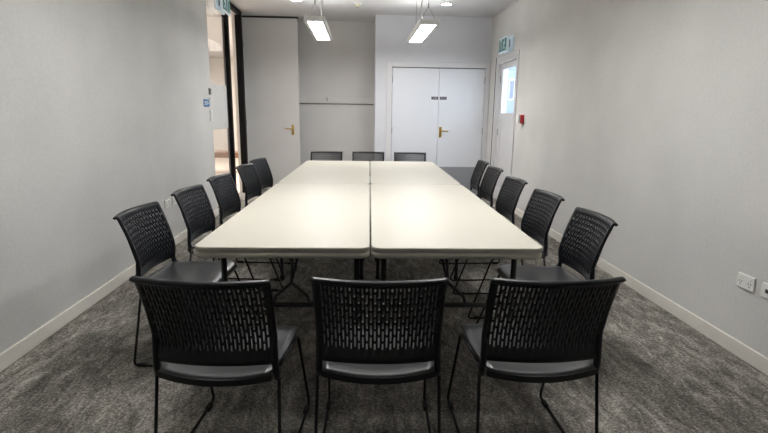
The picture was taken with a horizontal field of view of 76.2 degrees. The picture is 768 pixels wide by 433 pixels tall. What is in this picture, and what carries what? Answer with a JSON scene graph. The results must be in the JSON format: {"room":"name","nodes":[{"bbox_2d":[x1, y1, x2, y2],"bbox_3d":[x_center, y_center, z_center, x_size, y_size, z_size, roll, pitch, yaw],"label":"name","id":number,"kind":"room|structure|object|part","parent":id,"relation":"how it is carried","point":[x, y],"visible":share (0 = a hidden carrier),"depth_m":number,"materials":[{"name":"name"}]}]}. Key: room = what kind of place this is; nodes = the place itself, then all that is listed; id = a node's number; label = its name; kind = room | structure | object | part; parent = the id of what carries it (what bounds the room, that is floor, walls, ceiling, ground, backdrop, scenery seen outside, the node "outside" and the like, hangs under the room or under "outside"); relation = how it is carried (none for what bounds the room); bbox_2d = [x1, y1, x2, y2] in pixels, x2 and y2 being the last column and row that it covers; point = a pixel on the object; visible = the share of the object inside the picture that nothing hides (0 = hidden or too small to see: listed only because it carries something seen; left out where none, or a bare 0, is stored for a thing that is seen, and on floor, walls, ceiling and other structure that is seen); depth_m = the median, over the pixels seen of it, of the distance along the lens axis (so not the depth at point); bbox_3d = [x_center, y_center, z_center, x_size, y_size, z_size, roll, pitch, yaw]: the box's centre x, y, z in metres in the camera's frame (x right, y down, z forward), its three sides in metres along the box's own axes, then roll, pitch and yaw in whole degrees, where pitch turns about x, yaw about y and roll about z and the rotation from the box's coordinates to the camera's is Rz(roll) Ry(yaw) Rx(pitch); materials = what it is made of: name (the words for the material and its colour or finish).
{"room":"meeting room","nodes":[
{"label":"meeting room","id":0,"kind":"room"},
{"bbox_2d":[0,0,217,353],"bbox_3d":[-2.018,-0.617,2.289,0.150,2.830,7.730,0,12,-3],"label":"wall","id":1,"kind":"structure","parent":0,"point":[103,113],"depth_m":3.27,"materials":[{"name":"grey paint"}]},
{"bbox_2d":[0,208,218,371],"bbox_3d":[-1.954,0.726,2.575,0.014,0.086,7.730,0,12,-3],"label":"baseboard","id":2,"kind":"structure","parent":1,"relation":"attached to","point":[9,356],"depth_m":3.02,"materials":[{"name":"paint"}]},
{"bbox_2d":[164,199,169,208],"bbox_3d":[-2.060,-0.122,4.662,0.014,0.078,0.120,0,12,-3],"label":"power socket","id":3,"kind":"object","parent":1,"relation":"attached to","point":[166,202],"visible":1,"depth_m":4.65,"materials":[{"name":"white plastic"}]},
{"bbox_2d":[171,197,176,204],"bbox_3d":[-2.069,-0.159,4.841,0.014,0.078,0.120,0,12,-3],"label":"power socket","id":4,"kind":"object","parent":1,"relation":"attached to","point":[174,202],"visible":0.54,"depth_m":4.80,"materials":[{"name":"white plastic"}]},
{"bbox_2d":[203,99,209,106],"bbox_3d":[-2.124,-1.358,5.867,0.005,0.084,0.220,0,12,-3],"label":"notice","id":5,"kind":"object","parent":1,"relation":"attached to","point":[206,102],"visible":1,"depth_m":5.86,"materials":[{"name":"blue"}]},
{"bbox_2d":[210,2,241,212],"bbox_3d":[-2.222,-1.602,6.978,0.078,2.830,1.860,0,12,-3],"label":"window","id":6,"kind":"structure","parent":1,"relation":"in","point":[221,95],"depth_m":6.86,"materials":[{"name":"black"}]},
{"bbox_3d":[-2.171,-1.442,6.448,0.019,0.575,0.755,0,12,-3],"label":"transom panel","id":7,"kind":"part","parent":6,"relation":"part of","materials":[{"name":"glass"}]},
{"bbox_2d":[214,0,230,15],"bbox_3d":[-2.094,-2.755,6.353,0.108,0.215,0.388,0,12,-3],"label":"exit sign","id":8,"kind":"object","parent":6,"relation":"attached to","point":[222,6],"visible":1,"depth_m":6.27,"materials":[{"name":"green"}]},
{"bbox_3d":[-2.134,-2.760,6.350,0.028,0.205,0.388,0,12,-3],"label":"wall plate","id":9,"kind":"part","parent":8,"relation":"part of","materials":[{"name":"white"}]},
{"bbox_3d":[-2.042,-2.752,6.356,0.002,0.166,0.356,0,12,-3],"label":"green panel","id":10,"kind":"part","parent":8,"relation":"part of","materials":[{"name":"teal plastic"}]},
{"bbox_2d":[234,15,247,192],"bbox_3d":[-2.269,-1.757,7.858,0.105,2.770,0.090,0,12,-3],"label":"door frame","id":11,"kind":"structure","parent":6,"relation":"attached to","point":[239,41],"depth_m":7.76,"materials":[{"name":"black metal"}]},
{"bbox_2d":[209,11,242,191],"bbox_3d":[-3.985,-2.821,12.683,2.820,2.830,17.650,0,12,-3],"label":"wall","id":12,"kind":"structure","parent":0,"point":[216,65],"depth_m":14.22,"materials":[{"name":"white paint"}]},
{"bbox_2d":[298,20,374,164],"bbox_3d":[-1.271,-1.931,8.604,2.184,2.830,0.100,0,12,-3],"label":"wall","id":13,"kind":"structure","parent":0,"point":[343,66],"depth_m":8.51,"materials":[{"name":"paint"}]},
{"bbox_2d":[235,14,300,188],"bbox_3d":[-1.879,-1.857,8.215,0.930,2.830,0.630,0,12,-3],"label":"door","id":14,"kind":"structure","parent":13,"relation":"in","point":[270,50],"depth_m":8.16,"materials":[{"name":"paint"}]},
{"bbox_2d":[299,97,373,103],"bbox_3d":[-0.952,-2.022,8.532,1.553,0.103,0.035,0,12,-3],"label":"trim","id":15,"kind":"structure","parent":13,"relation":"attached to","point":[337,100],"depth_m":8.52,"materials":[{"name":"paint"}]},
{"bbox_2d":[299,103,373,104],"bbox_3d":[-0.953,-1.967,8.556,1.553,0.013,0.012,0,12,-3],"label":"trim","id":16,"kind":"structure","parent":13,"relation":"attached to","point":[299,103],"depth_m":8.55,"materials":[{"name":"grey plastic"}]},
{"bbox_2d":[206,0,516,57],"bbox_3d":[-1.549,-2.965,6.332,7.028,0.120,16.550,0,12,-3],"label":"ceiling","id":17,"kind":"structure","parent":0,"point":[333,10],"depth_m":7.36,"materials":[{"name":"grey paint"}]},
{"bbox_2d":[304,0,331,40],"bbox_3d":[-0.794,-2.573,6.089,0.252,0.531,1.500,0,12,-3],"label":"pendant lamp","id":18,"kind":"object","parent":17,"relation":"hanging from","point":[318,26],"visible":1,"depth_m":5.78,"materials":[{"name":"white metal"}]},
{"bbox_2d":[308,22,328,39],"bbox_3d":[-0.806,-2.325,6.141,0.165,0.016,1.410,0,12,-3],"label":"diffuser","id":19,"kind":"object","parent":18,"relation":"attached to","point":[319,30],"depth_m":6.05,"materials":[{"name":"white plastic"}]},
{"bbox_2d":[354,2,361,7],"bbox_3d":[-0.372,-2.982,6.915,0.110,0.056,0.110,0,12,-3],"label":"smoke detector","id":20,"kind":"object","parent":17,"relation":"attached to","point":[357,4],"visible":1,"depth_m":6.89,"materials":[{"name":"white plastic"}]},
{"bbox_2d":[407,0,439,42],"bbox_3d":[0.478,-2.578,6.194,0.235,0.531,1.500,0,12,-3],"label":"pendant lamp","id":21,"kind":"object","parent":17,"relation":"hanging from","point":[423,28],"visible":1,"depth_m":5.92,"materials":[{"name":"white metal"}]},
{"bbox_2d":[410,25,435,41],"bbox_3d":[0.475,-2.330,6.246,0.165,0.016,1.410,0,12,-3],"label":"diffuser","id":22,"kind":"object","parent":21,"relation":"attached to","point":[422,32],"depth_m":6.17,"materials":[{"name":"white plastic"}]},
{"bbox_2d":[440,3,452,5],"bbox_3d":[0.879,-2.986,6.896,0.176,0.008,0.176,0,12,-3],"label":"recessed light","id":23,"kind":"object","parent":17,"relation":"in","point":[442,4],"visible":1,"depth_m":6.90,"materials":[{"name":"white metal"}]},
{"bbox_2d":[0,158,767,432],"bbox_3d":[-1.684,-0.792,10.286,6.878,0.100,23.400,0,12,-3],"label":"floor","id":24,"kind":"structure","parent":0,"point":[658,373],"depth_m":2.41,"materials":[{"name":"carpet"}]},
{"bbox_2d":[112,201,257,366],"bbox_3d":[-1.058,0.350,2.691,0.628,0.797,0.456,1,12,0],"label":"chair","id":25,"kind":"object","parent":24,"relation":"on","point":[147,231],"visible":0.84,"depth_m":2.68,"materials":[{"name":"black plastic"}]},
{"bbox_3d":[-1.294,0.118,2.643,0.150,0.329,0.444,1,12,0],"label":"backrest","id":26,"kind":"part","parent":25,"relation":"part of","materials":[{"name":"black plastic"}]},
{"bbox_3d":[-1.024,0.565,2.523,0.554,0.445,0.039,1,12,0],"label":"sled leg","id":27,"kind":"part","parent":25,"relation":"part of","materials":[{"name":"black metal"}]},
{"bbox_3d":[-1.067,0.318,2.684,0.427,0.039,0.425,1,12,0],"label":"seat","id":28,"kind":"part","parent":25,"relation":"part of","materials":[{"name":"black plastic"}]},
{"bbox_3d":[-1.023,0.479,2.931,0.554,0.445,0.039,1,12,0],"label":"sled leg","id":29,"kind":"part","parent":25,"relation":"part of","materials":[{"name":"black metal"}]},
{"bbox_2d":[129,276,309,432],"bbox_3d":[-0.571,0.529,1.869,0.456,0.797,0.628,1,12,2],"label":"chair","id":30,"kind":"object","parent":24,"relation":"on","point":[191,338],"visible":1,"depth_m":1.64,"materials":[{"name":"black plastic"}]},
{"bbox_3d":[-0.780,0.688,1.948,0.039,0.445,0.554,1,12,2],"label":"sled leg","id":31,"kind":"part","parent":30,"relation":"part of","materials":[{"name":"black metal"}]},
{"bbox_3d":[-0.577,0.348,1.588,0.444,0.329,0.150,1,12,2],"label":"backrest","id":32,"kind":"part","parent":30,"relation":"part of","materials":[{"name":"black plastic"}]},
{"bbox_3d":[-0.571,0.498,1.854,0.425,0.039,0.427,1,12,2],"label":"seat","id":33,"kind":"part","parent":30,"relation":"part of","materials":[{"name":"black plastic"}]},
{"bbox_3d":[-0.363,0.697,1.934,0.039,0.445,0.554,1,12,2],"label":"sled leg","id":34,"kind":"part","parent":30,"relation":"part of","materials":[{"name":"black metal"}]},
{"bbox_2d":[214,151,237,157],"bbox_3d":[-3.647,-1.194,10.715,1.500,0.460,0.440,0,12,-3],"label":"bench","id":35,"kind":"object","parent":24,"relation":"on","point":[218,154],"visible":0.02,"depth_m":10.48,"materials":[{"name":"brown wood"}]},
{"bbox_2d":[171,184,282,314],"bbox_3d":[-1.067,0.208,3.368,0.628,0.797,0.456,1,12,2],"label":"chair","id":36,"kind":"object","parent":24,"relation":"on","point":[194,204],"visible":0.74,"depth_m":3.35,"materials":[{"name":"black plastic"}]},
{"bbox_3d":[-1.302,-0.026,3.328,0.150,0.329,0.444,1,12,2],"label":"backrest","id":37,"kind":"part","parent":36,"relation":"part of","materials":[{"name":"black plastic"}]},
{"bbox_3d":[-1.040,0.423,3.199,0.554,0.445,0.039,1,12,2],"label":"sled leg","id":38,"kind":"part","parent":36,"relation":"part of","materials":[{"name":"black metal"}]},
{"bbox_3d":[-1.024,0.338,3.607,0.554,0.445,0.039,1,12,2],"label":"sled leg","id":39,"kind":"part","parent":36,"relation":"part of","materials":[{"name":"black metal"}]},
{"bbox_2d":[235,163,261,206],"bbox_3d":[-1.115,-0.105,4.861,0.628,0.797,0.456,2,12,4],"label":"chair","id":40,"kind":"object","parent":24,"relation":"on","point":[249,177],"visible":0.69,"depth_m":4.87,"materials":[{"name":"black plastic"}]},
{"bbox_2d":[206,173,295,280],"bbox_3d":[-1.081,0.068,4.034,0.628,0.797,0.456,1,12,3],"label":"chair","id":41,"kind":"object","parent":24,"relation":"on","point":[226,193],"visible":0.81,"depth_m":4.02,"materials":[{"name":"black plastic"}]},
{"bbox_3d":[-1.317,-0.167,3.998,0.150,0.329,0.444,1,12,3],"label":"backrest","id":42,"kind":"part","parent":41,"relation":"part of","materials":[{"name":"black plastic"}]},
{"bbox_3d":[-1.058,0.283,3.864,0.554,0.445,0.039,1,12,3],"label":"sled leg","id":43,"kind":"part","parent":41,"relation":"part of","materials":[{"name":"black metal"}]},
{"bbox_3d":[-1.035,0.198,4.272,0.554,0.445,0.039,1,12,3],"label":"sled leg","id":44,"kind":"part","parent":41,"relation":"part of","materials":[{"name":"black metal"}]},
{"bbox_2d":[249,158,272,194],"bbox_3d":[-1.144,-0.235,5.478,0.628,0.797,0.456,2,12,6],"label":"chair","id":45,"kind":"object","parent":24,"relation":"on","point":[261,165],"visible":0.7,"depth_m":5.52,"materials":[{"name":"black plastic"}]},
{"bbox_2d":[195,183,369,323],"bbox_3d":[-0.474,0.293,3.142,0.760,0.740,1.974,0,12,-2],"label":"folding table","id":46,"kind":"object","parent":24,"relation":"on","point":[288,220],"visible":0.91,"depth_m":2.45,"materials":[{"name":"beige plastic"}]},
{"bbox_3d":[-0.771,0.473,2.402,0.027,0.642,0.028,0,12,-2],"label":"leg","id":47,"kind":"part","parent":46,"relation":"part of","materials":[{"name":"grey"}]},
{"bbox_3d":[-0.814,0.165,3.874,0.027,0.642,0.028,0,12,-2],"label":"leg","id":48,"kind":"part","parent":46,"relation":"part of","materials":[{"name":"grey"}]},
{"bbox_3d":[-0.135,0.478,2.422,0.027,0.642,0.028,0,12,-2],"label":"leg","id":49,"kind":"part","parent":46,"relation":"part of","materials":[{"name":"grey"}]},
{"bbox_3d":[-0.179,0.169,3.893,0.027,0.642,0.028,0,12,-2],"label":"leg","id":50,"kind":"part","parent":46,"relation":"part of","materials":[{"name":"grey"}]},
{"bbox_2d":[278,160,369,260],"bbox_3d":[-0.532,-0.115,5.085,0.760,0.740,1.974,0,12,-2],"label":"folding table","id":51,"kind":"object","parent":24,"relation":"on","point":[311,171],"visible":0.47,"depth_m":4.71,"materials":[{"name":"grey"}]},
{"bbox_2d":[310,151,342,160],"bbox_3d":[-0.781,-0.444,6.497,0.456,0.797,0.628,1,12,-1],"label":"chair","id":52,"kind":"object","parent":24,"relation":"on","point":[315,155],"visible":0.33,"depth_m":6.67,"materials":[{"name":"black plastic"}]},
{"bbox_2d":[352,151,384,160],"bbox_3d":[-0.215,-0.443,6.526,0.456,0.797,0.628,1,12,-1],"label":"chair","id":53,"kind":"object","parent":24,"relation":"on","point":[375,156],"visible":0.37,"depth_m":6.70,"materials":[{"name":"black plastic"}]},
{"bbox_2d":[309,276,449,432],"bbox_3d":[-0.023,0.530,1.897,0.456,0.797,0.628,1,12,-1],"label":"chair","id":54,"kind":"object","parent":24,"relation":"on","point":[370,353],"visible":1,"depth_m":1.66,"materials":[{"name":"black plastic"}]},
{"bbox_3d":[-0.234,0.692,1.965,0.039,0.445,0.554,1,12,-1],"label":"sled leg","id":55,"kind":"part","parent":54,"relation":"part of","materials":[{"name":"black metal"}]},
{"bbox_3d":[-0.022,0.500,1.881,0.425,0.039,0.427,1,12,-1],"label":"seat","id":56,"kind":"part","parent":54,"relation":"part of","materials":[{"name":"black plastic"}]},
{"bbox_3d":[-0.016,0.350,1.615,0.444,0.329,0.150,1,12,-1],"label":"backrest","id":57,"kind":"part","parent":54,"relation":"part of","materials":[{"name":"black plastic"}]},
{"bbox_3d":[0.182,0.696,1.972,0.039,0.445,0.554,1,12,-1],"label":"sled leg","id":58,"kind":"part","parent":54,"relation":"part of","materials":[{"name":"black metal"}]},
{"bbox_2d":[394,152,425,161],"bbox_3d":[0.354,-0.433,6.516,0.456,0.797,0.628,1,12,-1],"label":"chair","id":59,"kind":"object","parent":24,"relation":"on","point":[398,156],"visible":0.39,"depth_m":6.69,"materials":[{"name":"black plastic"}]},
{"bbox_2d":[370,161,460,261],"bbox_3d":[0.235,-0.110,5.108,0.760,0.740,1.974,0,12,-2],"label":"folding table","id":60,"kind":"object","parent":24,"relation":"on","point":[381,172],"visible":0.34,"depth_m":4.74,"materials":[{"name":"grey"}]},
{"bbox_2d":[370,184,541,323],"bbox_3d":[0.292,0.298,3.166,0.760,0.740,1.974,0,12,-2],"label":"folding table","id":61,"kind":"object","parent":24,"relation":"on","point":[409,221],"visible":0.89,"depth_m":2.47,"materials":[{"name":"grey"}]},
{"bbox_3d":[-0.048,0.170,3.897,0.027,0.642,0.028,0,12,-2],"label":"leg","id":62,"kind":"part","parent":61,"relation":"part of","materials":[{"name":"grey metal"}]},
{"bbox_3d":[-0.004,0.479,2.426,0.027,0.642,0.028,0,12,-2],"label":"leg","id":63,"kind":"part","parent":61,"relation":"part of","materials":[{"name":"grey metal"}]},
{"bbox_3d":[0.588,0.174,3.917,0.027,0.642,0.028,0,12,-2],"label":"leg","id":64,"kind":"part","parent":61,"relation":"part of","materials":[{"name":"grey metal"}]},
{"bbox_3d":[0.631,0.483,2.446,0.027,0.642,0.028,0,12,-2],"label":"leg","id":65,"kind":"part","parent":61,"relation":"part of","materials":[{"name":"grey metal"}]},
{"bbox_2d":[469,160,489,197],"bbox_3d":[0.850,-0.229,5.576,0.628,0.797,0.456,1,12,-1],"label":"chair","id":66,"kind":"object","parent":24,"relation":"on","point":[481,165],"visible":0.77,"depth_m":5.61,"materials":[{"name":"black plastic"}]},
{"bbox_2d":[439,176,527,280],"bbox_3d":[0.826,0.082,4.091,0.628,0.797,0.456,0,12,-5],"label":"chair","id":67,"kind":"object","parent":24,"relation":"on","point":[511,189],"visible":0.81,"depth_m":4.09,"materials":[{"name":"black plastic"}]},
{"bbox_3d":[0.769,0.210,4.327,0.554,0.445,0.039,0,12,-5],"label":"sled leg","id":68,"kind":"part","parent":67,"relation":"part of","materials":[{"name":"black metal"}]},
{"bbox_3d":[0.805,0.296,3.921,0.554,0.445,0.039,0,12,-5],"label":"sled leg","id":69,"kind":"part","parent":67,"relation":"part of","materials":[{"name":"black metal"}]},
{"bbox_3d":[1.067,-0.149,4.064,0.150,0.329,0.444,0,12,-5],"label":"backrest","id":70,"kind":"part","parent":67,"relation":"part of","materials":[{"name":"black plastic"}]},
{"bbox_2d":[479,166,503,207],"bbox_3d":[0.841,-0.092,4.920,0.628,0.797,0.456,0,12,-4],"label":"chair","id":71,"kind":"object","parent":24,"relation":"on","point":[490,178],"visible":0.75,"depth_m":4.94,"materials":[{"name":"black plastic"}]},
{"bbox_2d":[453,188,564,318],"bbox_3d":[0.845,0.235,3.362,0.628,0.797,0.456,0,12,-5],"label":"chair","id":72,"kind":"object","parent":24,"relation":"on","point":[542,206],"visible":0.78,"depth_m":3.34,"materials":[{"name":"black plastic"}]},
{"bbox_3d":[0.789,0.363,3.598,0.554,0.445,0.039,0,12,-5],"label":"sled leg","id":73,"kind":"part","parent":72,"relation":"part of","materials":[{"name":"black metal"}]},
{"bbox_3d":[0.824,0.449,3.192,0.554,0.445,0.039,0,12,-5],"label":"sled leg","id":74,"kind":"part","parent":72,"relation":"part of","materials":[{"name":"black metal"}]},
{"bbox_3d":[1.086,0.004,3.335,0.150,0.329,0.444,0,12,-5],"label":"backrest","id":75,"kind":"part","parent":72,"relation":"part of","materials":[{"name":"black plastic"}]},
{"bbox_2d":[447,276,625,432],"bbox_3d":[0.542,0.533,1.920,0.456,0.797,0.628,0,12,-3],"label":"chair","id":76,"kind":"object","parent":24,"relation":"on","point":[566,330],"visible":1,"depth_m":1.69,"materials":[{"name":"black plastic"}]},
{"bbox_3d":[0.330,0.697,1.979,0.039,0.445,0.554,0,12,-3],"label":"sled leg","id":77,"kind":"part","parent":76,"relation":"part of","materials":[{"name":"black metal"}]},
{"bbox_3d":[0.543,0.502,1.905,0.425,0.039,0.427,0,12,-3],"label":"seat","id":78,"kind":"part","parent":76,"relation":"part of","materials":[{"name":"black plastic"}]},
{"bbox_3d":[0.559,0.353,1.639,0.444,0.329,0.150,0,12,-3],"label":"backrest","id":79,"kind":"part","parent":76,"relation":"part of","materials":[{"name":"black plastic"}]},
{"bbox_3d":[0.746,0.697,2.004,0.039,0.445,0.554,0,12,-3],"label":"sled leg","id":80,"kind":"part","parent":76,"relation":"part of","materials":[{"name":"black metal"}]},
{"bbox_2d":[476,207,617,323],"bbox_3d":[0.862,0.377,2.686,0.628,0.797,0.456,0,12,-2],"label":"chair","id":81,"kind":"object","parent":24,"relation":"on","point":[585,235],"visible":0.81,"depth_m":2.71,"materials":[{"name":"black plastic"}]},
{"bbox_3d":[0.816,0.505,2.924,0.554,0.445,0.039,0,12,-2],"label":"sled leg","id":82,"kind":"part","parent":81,"relation":"part of","materials":[{"name":"black metal"}]},
{"bbox_3d":[0.871,0.344,2.679,0.427,0.039,0.425,0,12,-2],"label":"seat","id":83,"kind":"part","parent":81,"relation":"part of","materials":[{"name":"black plastic"}]},
{"bbox_3d":[1.104,0.149,2.646,0.150,0.329,0.444,0,12,-2],"label":"backrest","id":84,"kind":"part","parent":81,"relation":"part of","materials":[{"name":"black plastic"}]},
{"bbox_2d":[374,15,492,160],"bbox_3d":[0.767,-1.879,8.487,1.874,2.830,0.900,0,12,-3],"label":"wall","id":85,"kind":"structure","parent":0,"point":[456,39],"depth_m":7.85,"materials":[{"name":"paint"}]},
{"bbox_2d":[386,61,490,192],"bbox_3d":[0.874,-1.448,8.143,1.682,2.130,0.160,0,12,-3],"label":"door","id":86,"kind":"structure","parent":85,"relation":"in","point":[437,112],"depth_m":8.07,"materials":[{"name":"white paint"}]},
{"bbox_3d":[0.987,-1.394,8.111,0.146,0.170,0.064,0,12,-3],"label":"handle","id":87,"kind":"part","parent":86,"relation":"part of","materials":[{"name":"gold metal"}]},
{"bbox_3d":[1.254,-0.625,8.318,0.724,0.434,0.002,0,12,-3],"label":"kick plate","id":88,"kind":"part","parent":86,"relation":"part of","materials":[{"name":"metal"}]},
{"bbox_2d":[485,0,767,357],"bbox_3d":[2.035,-0.819,3.509,0.150,2.830,9.793,0,12,-3],"label":"wall","id":89,"kind":"structure","parent":0,"point":[650,117],"depth_m":3.48,"materials":[{"name":"grey paint"}]},
{"bbox_2d":[490,50,519,198],"bbox_3d":[1.832,-1.273,7.269,0.170,2.170,1.080,0,12,-3],"label":"door","id":90,"kind":"structure","parent":89,"relation":"in","point":[503,125],"depth_m":7.48,"materials":[{"name":"white paint"}]},
{"bbox_2d":[499,35,514,54],"bbox_3d":[1.732,-2.429,6.944,0.108,0.215,0.388,0,12,-3],"label":"exit sign","id":91,"kind":"object","parent":89,"relation":"attached to","point":[506,44],"visible":1,"depth_m":6.83,"materials":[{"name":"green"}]},
{"bbox_3d":[1.680,-2.427,6.942,0.002,0.166,0.356,0,12,-3],"label":"green panel","id":92,"kind":"part","parent":91,"relation":"part of","materials":[{"name":"teal plastic"}]},
{"bbox_3d":[1.772,-2.434,6.945,0.028,0.205,0.388,0,12,-3],"label":"wall plate","id":93,"kind":"part","parent":91,"relation":"part of","materials":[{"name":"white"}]},
{"bbox_2d":[516,115,523,123],"bbox_3d":[1.774,-1.270,6.392,0.076,0.110,0.100,0,12,-3],"label":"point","id":94,"kind":"object","parent":89,"relation":"attached to","point":[519,118],"visible":1,"depth_m":6.35,"materials":[{"name":"red plastic"}]},
{"bbox_2d":[515,208,767,375],"bbox_3d":[1.977,0.694,2.974,0.014,0.086,8.130,0,12,-3],"label":"baseboard","id":95,"kind":"structure","parent":89,"relation":"attached to","point":[757,360],"depth_m":3.15,"materials":[{"name":"paint"}]},
{"bbox_2d":[736,272,755,291],"bbox_3d":[1.991,0.360,2.698,0.014,0.078,0.120,0,12,-3],"label":"power socket","id":96,"kind":"object","parent":89,"relation":"attached to","point":[747,282],"visible":1,"depth_m":2.69,"materials":[{"name":"white plastic"}]},
{"bbox_2d":[760,282,767,298],"bbox_3d":[2.001,0.395,2.533,0.012,0.078,0.120,0,12,-3],"label":"power socket","id":97,"kind":"object","parent":89,"relation":"attached to","point":[764,289],"visible":1,"depth_m":2.57,"materials":[{"name":"white plastic"}]},
{"label":"outside","id":98,"kind":"structure","parent":0,"visible":0},
{"bbox_3d":[7.068,-2.934,21.231,11.722,0.130,38.000,0,12,-3],"label":"ground","id":99,"kind":"structure","parent":98,"visible":0},
{"bbox_2d":[506,66,515,112],"bbox_3d":[6.818,-7.563,25.872,0.365,7.020,19.000,0,12,-3],"label":"neighbouring building","id":100,"kind":"structure","parent":99,"relation":"on","point":[512,71],"depth_m":25.77,"materials":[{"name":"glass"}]}
]}

